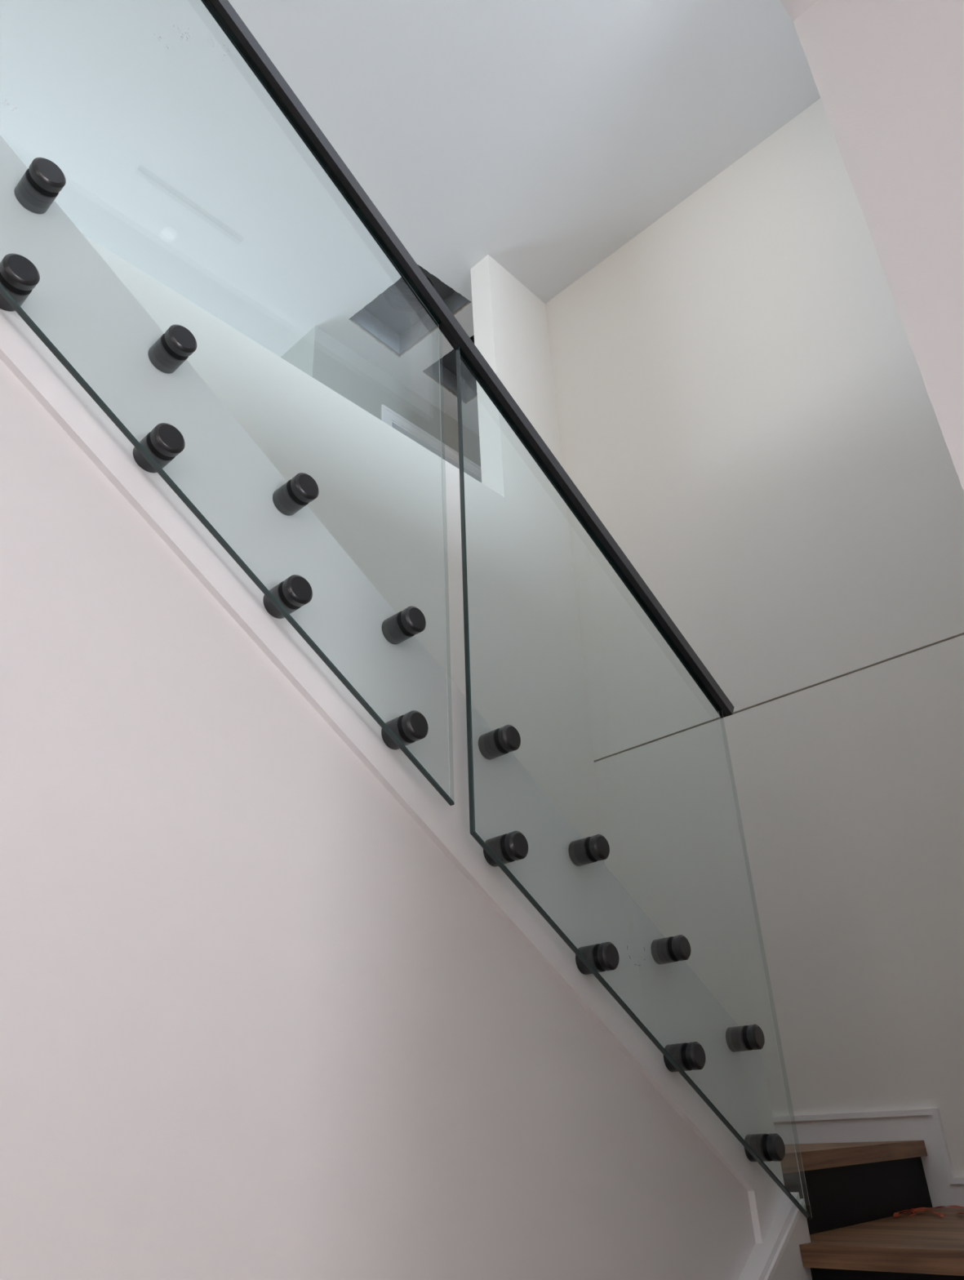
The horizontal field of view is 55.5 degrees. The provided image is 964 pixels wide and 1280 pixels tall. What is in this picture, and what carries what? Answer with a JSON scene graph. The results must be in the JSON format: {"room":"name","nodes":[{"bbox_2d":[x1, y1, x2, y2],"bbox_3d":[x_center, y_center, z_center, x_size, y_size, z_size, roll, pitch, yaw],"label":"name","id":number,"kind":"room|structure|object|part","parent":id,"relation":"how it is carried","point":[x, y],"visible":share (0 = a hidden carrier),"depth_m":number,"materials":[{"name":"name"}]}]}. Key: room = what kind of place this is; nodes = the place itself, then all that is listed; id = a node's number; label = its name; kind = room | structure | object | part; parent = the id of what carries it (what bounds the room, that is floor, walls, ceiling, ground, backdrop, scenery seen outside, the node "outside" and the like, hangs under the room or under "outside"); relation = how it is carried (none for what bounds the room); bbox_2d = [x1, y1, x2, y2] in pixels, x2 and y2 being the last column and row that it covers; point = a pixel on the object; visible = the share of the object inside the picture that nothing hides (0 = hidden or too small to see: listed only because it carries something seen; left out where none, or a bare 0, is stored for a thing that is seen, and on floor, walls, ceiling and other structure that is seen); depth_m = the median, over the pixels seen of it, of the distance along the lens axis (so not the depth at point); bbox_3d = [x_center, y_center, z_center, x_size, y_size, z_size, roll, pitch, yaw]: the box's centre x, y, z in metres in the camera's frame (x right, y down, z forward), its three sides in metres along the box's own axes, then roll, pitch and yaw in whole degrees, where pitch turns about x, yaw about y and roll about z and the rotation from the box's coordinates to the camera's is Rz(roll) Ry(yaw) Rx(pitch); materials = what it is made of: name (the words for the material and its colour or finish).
{"room":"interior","nodes":[
{"label":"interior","id":0,"kind":"room"},
{"bbox_2d":[82,233,604,864],"bbox_3d":[-1.690,-0.354,1.750,0.128,5.565,6.130,-26,-36,36],"label":"wall","id":1,"kind":"structure","parent":0,"point":[380,497],"depth_m":3.55,"materials":[{"name":"paint"}]},
{"bbox_2d":[0,359,755,1279],"bbox_3d":[-1.256,-0.656,0.779,0.050,5.139,5.270,-26,-36,36],"label":"wall","id":2,"kind":"structure","parent":0,"point":[256,1022],"depth_m":1.26,"materials":[{"name":"paint"}]},
{"bbox_2d":[0,253,39,311],"bbox_3d":[-0.663,-0.506,1.294,0.068,0.050,0.050,-26,-36,36],"label":"bolt","id":3,"kind":"object","parent":2,"relation":"attached to","point":[19,276],"visible":0.96,"depth_m":1.27,"materials":[{"name":"black metal"}]},
{"bbox_2d":[14,157,66,213],"bbox_3d":[-0.672,-0.693,1.395,0.068,0.050,0.050,-26,-36,36],"label":"bolt","id":4,"kind":"object","parent":2,"relation":"attached to","point":[42,183],"visible":1,"depth_m":1.38,"materials":[{"name":"black metal"}]},
{"bbox_2d":[0,0,454,805],"bbox_3d":[-0.677,-0.979,1.541,0.014,2.253,1.694,-26,-36,36],"label":"glass balustrade","id":5,"kind":"object","parent":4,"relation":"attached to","point":[3,292],"visible":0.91,"depth_m":1.47,"materials":[{"name":"clear glass"}]},
{"bbox_2d":[200,0,733,718],"bbox_3d":[-0.371,-1.094,1.975,0.033,1.915,2.909,-26,-36,36],"label":"handrail","id":6,"kind":"object","parent":5,"relation":"on","point":[449,326],"visible":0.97,"depth_m":2.11,"materials":[{"name":"black metal"}]},
{"bbox_2d":[133,422,185,472],"bbox_3d":[-0.487,-0.290,1.382,0.068,0.050,0.050,-26,-36,36],"label":"bolt","id":7,"kind":"object","parent":2,"relation":"attached to","point":[165,442],"visible":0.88,"depth_m":1.36,"materials":[{"name":"black metal"}]},
{"bbox_2d":[147,324,196,373],"bbox_3d":[-0.498,-0.469,1.476,0.068,0.050,0.050,-26,-36,36],"label":"bolt","id":8,"kind":"object","parent":2,"relation":"attached to","point":[175,346],"visible":1,"depth_m":1.46,"materials":[{"name":"black metal"}]},
{"bbox_2d":[262,574,312,618],"bbox_3d":[-0.310,-0.070,1.466,0.068,0.050,0.050,-26,-36,36],"label":"bolt","id":9,"kind":"object","parent":2,"relation":"attached to","point":[295,592],"visible":0.9,"depth_m":1.45,"materials":[{"name":"black metal"}]},
{"bbox_2d":[272,472,319,515],"bbox_3d":[-0.317,-0.250,1.565,0.068,0.050,0.050,-26,-36,36],"label":"bolt","id":10,"kind":"object","parent":2,"relation":"attached to","point":[296,493],"visible":1,"depth_m":1.55,"materials":[{"name":"black metal"}]},
{"bbox_2d":[0,134,784,1243],"bbox_3d":[-0.438,-0.237,1.491,0.035,2.299,2.990,-26,-36,36],"label":"stair stringer","id":11,"kind":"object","parent":2,"relation":"attached to","point":[77,301],"depth_m":1.57,"materials":[{"name":"paint"}]},
{"bbox_2d":[382,605,426,644],"bbox_3d":[-0.140,-0.027,1.649,0.068,0.050,0.050,-26,-36,36],"label":"bolt","id":12,"kind":"object","parent":2,"relation":"attached to","point":[409,622],"visible":1,"depth_m":1.63,"materials":[{"name":"black metal"}]},
{"bbox_2d":[381,710,428,749],"bbox_3d":[-0.130,0.152,1.554,0.068,0.050,0.050,-26,-36,36],"label":"bolt","id":13,"kind":"object","parent":2,"relation":"attached to","point":[412,726],"visible":0.95,"depth_m":1.53,"materials":[{"name":"black metal"}]},
{"bbox_2d":[478,724,520,759],"bbox_3d":[0.034,0.193,1.730,0.068,0.050,0.050,-26,-36,36],"label":"bolt","id":14,"kind":"object","parent":2,"relation":"attached to","point":[496,743],"visible":1,"depth_m":1.71,"materials":[{"name":"black metal"}]},
{"bbox_2d":[483,831,528,866],"bbox_3d":[0.044,0.372,1.635,0.068,0.050,0.050,-26,-36,36],"label":"bolt","id":15,"kind":"object","parent":2,"relation":"attached to","point":[512,846],"visible":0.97,"depth_m":1.61,"materials":[{"name":"black metal"}]},
{"bbox_2d":[568,834,609,866],"bbox_3d":[0.213,0.417,1.816,0.068,0.050,0.050,-26,-36,36],"label":"bolt","id":16,"kind":"object","parent":2,"relation":"attached to","point":[595,848],"visible":1,"depth_m":1.80,"materials":[{"name":"black metal"}]},
{"bbox_2d":[575,942,619,974],"bbox_3d":[0.217,0.595,1.713,0.068,0.050,0.050,-26,-36,36],"label":"bolt","id":17,"kind":"object","parent":2,"relation":"attached to","point":[603,957],"visible":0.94,"depth_m":1.69,"materials":[{"name":"black metal"}]},
{"bbox_2d":[650,934,690,964],"bbox_3d":[0.393,0.643,1.901,0.068,0.050,0.050,-26,-36,36],"label":"bolt","id":18,"kind":"object","parent":2,"relation":"attached to","point":[677,948],"visible":1,"depth_m":1.88,"materials":[{"name":"black metal"}]},
{"bbox_2d":[663,1041,706,1071],"bbox_3d":[0.400,0.821,1.802,0.068,0.050,0.050,-26,-36,36],"label":"bolt","id":19,"kind":"object","parent":2,"relation":"attached to","point":[690,1056],"visible":0.91,"depth_m":1.78,"materials":[{"name":"black metal"}]},
{"bbox_2d":[725,1024,764,1052],"bbox_3d":[0.572,0.864,1.987,0.068,0.050,0.050,-26,-36,36],"label":"bolt","id":20,"kind":"object","parent":2,"relation":"attached to","point":[744,1037],"visible":1,"depth_m":1.97,"materials":[{"name":"black metal"}]},
{"bbox_2d":[744,1133,785,1161],"bbox_3d":[0.585,1.049,1.893,0.068,0.050,0.050,-26,-36,36],"label":"bolt","id":21,"kind":"object","parent":2,"relation":"attached to","point":[768,1147],"visible":0.95,"depth_m":1.88,"materials":[{"name":"black metal"}]},
{"bbox_2d":[737,1192,812,1279],"bbox_3d":[-0.163,1.415,0.792,0.051,1.449,2.470,-26,-36,36],"label":"trim","id":22,"kind":"structure","parent":2,"relation":"attached to","point":[779,1257],"depth_m":1.82,"materials":[{"name":"paint"}]},
{"bbox_2d":[280,325,480,466],"bbox_3d":[-1.099,0.441,6.563,3.532,2.446,3.072,-26,-36,36],"label":"wall","id":23,"kind":"structure","parent":0,"point":[317,354],"depth_m":5.26,"materials":[{"name":"paint"}]},
{"bbox_2d":[381,404,481,482],"bbox_3d":[-0.248,-0.231,5.110,0.134,2.176,0.945,-26,-36,36],"label":"door","id":24,"kind":"structure","parent":23,"relation":"in","point":[388,416],"depth_m":5.50,"materials":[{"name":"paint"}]},
{"bbox_2d":[0,0,820,435],"bbox_3d":[0.808,-3.342,2.314,14.000,0.014,8.400,-26,-36,36],"label":"ceiling","id":25,"kind":"structure","parent":0,"point":[540,138],"depth_m":4.13,"materials":[{"name":"paint"}]},
{"bbox_2d":[350,264,470,355],"bbox_3d":[-0.413,-1.989,5.136,0.602,0.386,0.420,-26,-36,36],"label":"skylight","id":26,"kind":"object","parent":25,"relation":"attached to","point":[396,317],"visible":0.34,"depth_m":5.25,"materials":[{"name":"glass"}]},
{"bbox_3d":[-0.411,-1.952,5.116,0.556,0.001,0.388,-26,-36,36],"label":"plate","id":27,"kind":"part","parent":26,"relation":"part of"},
{"bbox_2d":[423,334,476,402],"bbox_3d":[-0.033,-1.809,5.503,0.590,0.386,0.410,-26,-36,36],"label":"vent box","id":28,"kind":"object","parent":25,"relation":"attached to","point":[448,379],"visible":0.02,"depth_m":5.64,"materials":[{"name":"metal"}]},
{"bbox_3d":[-0.031,-1.772,5.483,0.544,0.001,0.379,-26,-36,36],"label":"plate","id":29,"kind":"part","parent":28,"relation":"part of","materials":[{"name":"grey metal"}]},
{"bbox_2d":[545,98,963,1177],"bbox_3d":[1.181,0.266,3.156,2.170,5.565,0.050,-26,-36,36],"label":"wall","id":30,"kind":"structure","parent":0,"point":[744,406],"depth_m":3.38,"materials":[{"name":"paint"}]},
{"bbox_3d":[1.109,-1.014,3.834,2.170,2.664,0.020,-26,-36,36],"label":"panel","id":31,"kind":"part","parent":30,"relation":"part of","materials":[{"name":"paint"}]},
{"bbox_3d":[1.228,1.436,2.512,2.170,2.893,0.020,-26,-36,36],"label":"panel","id":32,"kind":"part","parent":30,"relation":"part of","materials":[{"name":"paint"}]},
{"bbox_2d":[773,1108,963,1207],"bbox_3d":[1.216,1.416,2.505,1.936,0.233,0.018,-26,-36,36],"label":"baseboard","id":33,"kind":"structure","parent":30,"relation":"attached to","point":[945,1189],"depth_m":2.58,"materials":[{"name":"paint"}]},
{"bbox_2d":[779,0,818,22],"bbox_3d":[-0.243,-2.343,1.217,0.131,2.696,6.160,-26,-36,36],"label":"wall","id":34,"kind":"structure","parent":0,"point":[794,8],"depth_m":1.22,"materials":[{"name":"paint"}]},
{"bbox_2d":[793,0,963,491],"bbox_3d":[3.255,-0.883,-1.629,7.532,2.870,0.140,-26,-36,36],"label":"wall","id":35,"kind":"structure","parent":0,"point":[888,75],"depth_m":1.03,"materials":[{"name":"paint"}]},
{"bbox_3d":[1.918,0.496,-2.343,9.600,0.120,6.300,-26,-36,36],"label":"floor","id":36,"kind":"structure","parent":0,"visible":0},
{"bbox_2d":[800,1207,963,1279],"bbox_3d":[0.665,1.514,0.975,0.994,1.346,2.690,-26,-36,36],"label":"staircase","id":37,"kind":"structure","parent":36,"relation":"on","point":[924,1245],"depth_m":1.80,"materials":[{"name":"brown wood"}]},
{"bbox_2d":[455,346,812,1219],"bbox_3d":[0.311,0.262,2.010,0.012,1.791,0.985,-26,-36,36],"label":"glass balustrade","id":38,"kind":"object","parent":37,"relation":"on","point":[460,353],"visible":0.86,"depth_m":1.84,"materials":[{"name":"clear glass"}]},
{"bbox_2d":[780,1140,933,1235],"bbox_3d":[-0.441,0.216,2.005,0.972,2.009,3.695,-26,-36,36],"label":"stair step","id":39,"kind":"structure","parent":37,"relation":"on","point":[849,1184],"depth_m":2.23,"materials":[{"name":"black paint"}]}
]}

